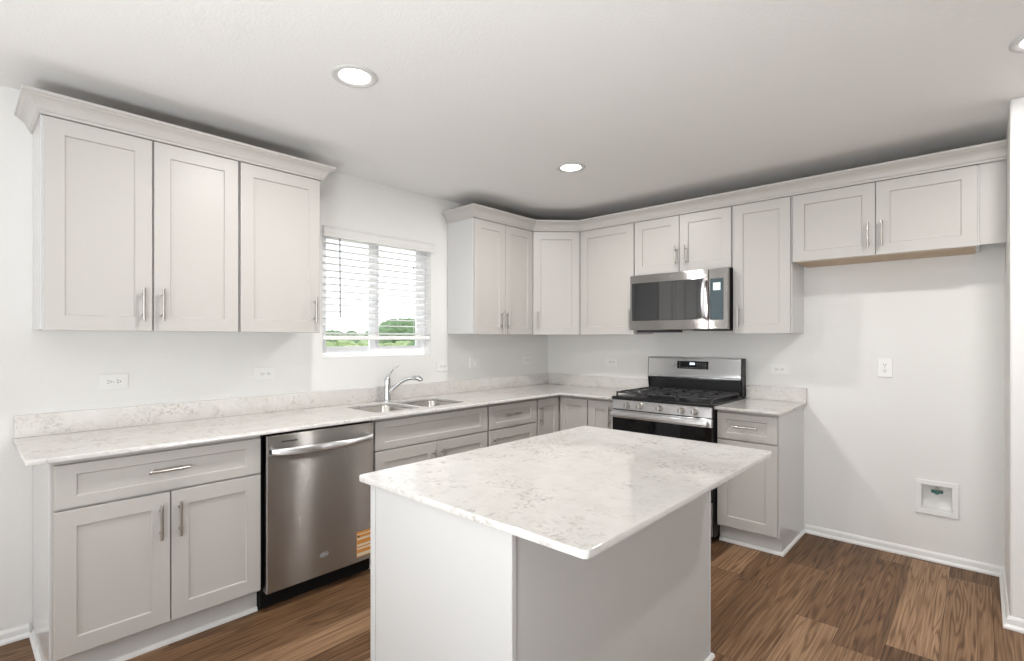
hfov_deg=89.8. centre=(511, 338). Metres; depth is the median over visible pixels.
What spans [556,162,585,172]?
recessed light
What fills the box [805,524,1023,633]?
baseboard
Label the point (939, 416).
wall
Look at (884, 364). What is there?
wall outlet
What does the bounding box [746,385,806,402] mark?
backsplash
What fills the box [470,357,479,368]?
wall switch
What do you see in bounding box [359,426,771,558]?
island countertop
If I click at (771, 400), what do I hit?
countertop
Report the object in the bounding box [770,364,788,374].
wall outlet
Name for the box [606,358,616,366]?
wall outlet
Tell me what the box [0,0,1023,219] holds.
ceiling
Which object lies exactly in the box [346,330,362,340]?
tree
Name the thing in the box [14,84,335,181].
crown molding
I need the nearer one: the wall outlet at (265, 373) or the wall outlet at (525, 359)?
the wall outlet at (265, 373)
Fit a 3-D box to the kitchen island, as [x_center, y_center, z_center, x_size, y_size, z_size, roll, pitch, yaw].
[0.183,0.917,1.952,0.680,0.893,1.288,0,0,42]
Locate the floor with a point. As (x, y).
(826, 599)
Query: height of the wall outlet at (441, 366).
0.078 m
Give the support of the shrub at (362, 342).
on the ground
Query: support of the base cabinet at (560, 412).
on the floor
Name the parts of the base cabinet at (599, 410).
handle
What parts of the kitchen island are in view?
corner trim, panel, corner trim, panel, shoe molding, corner trim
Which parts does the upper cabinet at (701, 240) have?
door, handle, door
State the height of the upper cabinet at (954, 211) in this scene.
0.451 m
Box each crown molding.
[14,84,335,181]
[441,139,1006,231]
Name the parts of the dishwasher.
toe panel, handle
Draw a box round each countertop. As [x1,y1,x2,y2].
[11,373,648,465]
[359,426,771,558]
[714,385,806,414]
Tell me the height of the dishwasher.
0.888 m
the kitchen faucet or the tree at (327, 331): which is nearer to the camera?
the kitchen faucet
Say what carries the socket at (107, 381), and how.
attached to the wall outlet at (105, 381)
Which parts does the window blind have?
ladder cord, rail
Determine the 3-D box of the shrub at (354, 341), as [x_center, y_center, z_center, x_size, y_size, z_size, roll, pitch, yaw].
[-12.376,0.794,37.177,2.599,1.880,2.843,0,0,-24]
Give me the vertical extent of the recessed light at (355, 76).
0.008 m
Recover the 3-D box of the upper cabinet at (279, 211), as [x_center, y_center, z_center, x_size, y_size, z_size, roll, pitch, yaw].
[-1.397,-0.493,2.996,0.361,0.915,0.456,0,0,42]
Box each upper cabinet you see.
[33,114,237,331]
[238,161,319,332]
[448,217,532,334]
[532,231,580,334]
[581,222,652,334]
[635,206,732,275]
[733,196,803,333]
[792,160,1006,267]
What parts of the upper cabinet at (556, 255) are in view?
handle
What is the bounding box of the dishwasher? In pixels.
[257,421,373,609]
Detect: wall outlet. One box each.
[98,373,127,389]
[254,367,274,380]
[437,361,447,370]
[522,356,530,363]
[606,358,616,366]
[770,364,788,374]
[878,358,891,376]
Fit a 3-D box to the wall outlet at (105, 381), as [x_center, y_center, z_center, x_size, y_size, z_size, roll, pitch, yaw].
[-2.010,0.216,2.589,0.008,0.078,0.122,0,0,42]
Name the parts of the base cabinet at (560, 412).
door, door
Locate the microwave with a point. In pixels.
(696, 300)
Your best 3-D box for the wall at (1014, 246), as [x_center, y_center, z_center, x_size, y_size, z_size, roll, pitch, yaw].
[4.097,0.116,1.396,3.965,2.497,0.840,0,0,42]
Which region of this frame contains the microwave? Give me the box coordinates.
[630,267,732,332]
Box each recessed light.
[331,64,377,87]
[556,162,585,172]
[1009,35,1023,52]
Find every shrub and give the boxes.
[326,340,357,346]
[328,340,358,342]
[357,340,382,345]
[382,340,410,345]
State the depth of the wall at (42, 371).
2.74 m
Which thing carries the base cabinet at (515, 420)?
on the floor
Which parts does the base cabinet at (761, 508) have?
handle, drawer, door, shoe molding, panel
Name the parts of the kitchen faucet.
lever, spout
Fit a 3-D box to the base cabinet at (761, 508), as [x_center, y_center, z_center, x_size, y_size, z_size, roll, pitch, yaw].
[1.709,0.917,3.518,0.398,0.893,0.646,0,0,42]
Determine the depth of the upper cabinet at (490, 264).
4.17 m
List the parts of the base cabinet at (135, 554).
panel, door, shoe molding, drawer, handle, handle, handle, door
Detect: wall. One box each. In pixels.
[0,85,547,631]
[548,160,1004,566]
[1005,97,1023,618]
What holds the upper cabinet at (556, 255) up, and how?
attached to the wall at (42, 371)
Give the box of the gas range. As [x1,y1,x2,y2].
[610,356,745,539]
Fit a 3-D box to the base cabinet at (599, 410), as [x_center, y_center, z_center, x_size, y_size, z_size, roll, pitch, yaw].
[0.893,0.917,4.264,0.248,0.893,0.646,0,0,42]
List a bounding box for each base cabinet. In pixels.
[29,435,260,660]
[368,405,486,568]
[486,398,535,446]
[536,395,588,435]
[588,398,613,428]
[717,407,804,556]
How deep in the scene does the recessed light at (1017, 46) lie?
1.98 m
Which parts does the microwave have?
door glass, handle, key panel, control panel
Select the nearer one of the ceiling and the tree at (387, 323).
the ceiling
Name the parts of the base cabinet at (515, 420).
drawer, door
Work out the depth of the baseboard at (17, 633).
2.32 m
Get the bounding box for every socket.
[105,379,111,384]
[115,378,121,384]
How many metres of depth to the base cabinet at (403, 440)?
3.30 m
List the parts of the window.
sash, sash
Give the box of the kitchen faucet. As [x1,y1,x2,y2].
[383,365,422,401]
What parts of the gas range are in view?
knob, knob, handle, knob, door rail, oven door, control panel, knob, display panel, knob, burner, storage drawer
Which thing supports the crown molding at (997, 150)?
attached to the upper cabinet at (490, 264)
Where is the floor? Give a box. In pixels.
[0,533,1023,660]
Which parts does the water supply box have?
valve handle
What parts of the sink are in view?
bowl, bowl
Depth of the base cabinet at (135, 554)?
2.20 m
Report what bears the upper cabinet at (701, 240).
attached to the wall at (939, 416)
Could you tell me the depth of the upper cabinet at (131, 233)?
2.38 m
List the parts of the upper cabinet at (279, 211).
handle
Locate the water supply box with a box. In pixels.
[915,478,958,518]
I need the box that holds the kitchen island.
[371,486,714,660]
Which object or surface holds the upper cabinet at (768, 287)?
attached to the wall at (939, 416)
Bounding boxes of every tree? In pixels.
[326,330,346,340]
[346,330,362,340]
[360,318,414,343]
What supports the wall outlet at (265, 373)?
attached to the wall at (42, 371)
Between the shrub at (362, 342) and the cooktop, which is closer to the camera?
the cooktop
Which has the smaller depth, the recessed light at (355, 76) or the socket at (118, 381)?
the recessed light at (355, 76)
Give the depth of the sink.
3.61 m
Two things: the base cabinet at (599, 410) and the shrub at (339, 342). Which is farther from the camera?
the shrub at (339, 342)
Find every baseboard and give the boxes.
[0,623,29,645]
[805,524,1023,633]
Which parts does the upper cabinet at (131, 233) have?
door, panel, handle, handle, door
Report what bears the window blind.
attached to the window
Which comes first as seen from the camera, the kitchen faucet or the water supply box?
the water supply box
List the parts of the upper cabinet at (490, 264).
door, door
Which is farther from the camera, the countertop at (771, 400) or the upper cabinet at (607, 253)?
the upper cabinet at (607, 253)
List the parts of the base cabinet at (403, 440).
door, door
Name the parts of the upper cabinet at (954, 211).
door, handle, handle, panel, door, filler panel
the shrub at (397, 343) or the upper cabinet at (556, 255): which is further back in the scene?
the shrub at (397, 343)
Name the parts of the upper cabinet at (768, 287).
handle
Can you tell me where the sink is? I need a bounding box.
[357,400,454,411]
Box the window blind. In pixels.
[322,224,434,339]
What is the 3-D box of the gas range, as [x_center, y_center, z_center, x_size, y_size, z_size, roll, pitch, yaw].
[1.251,0.757,3.886,0.768,1.214,0.702,0,0,42]
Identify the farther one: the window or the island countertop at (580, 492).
the window
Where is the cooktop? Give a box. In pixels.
[612,392,742,407]
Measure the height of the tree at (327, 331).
2.679 m
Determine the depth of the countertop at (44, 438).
2.86 m
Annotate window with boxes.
[323,237,424,357]

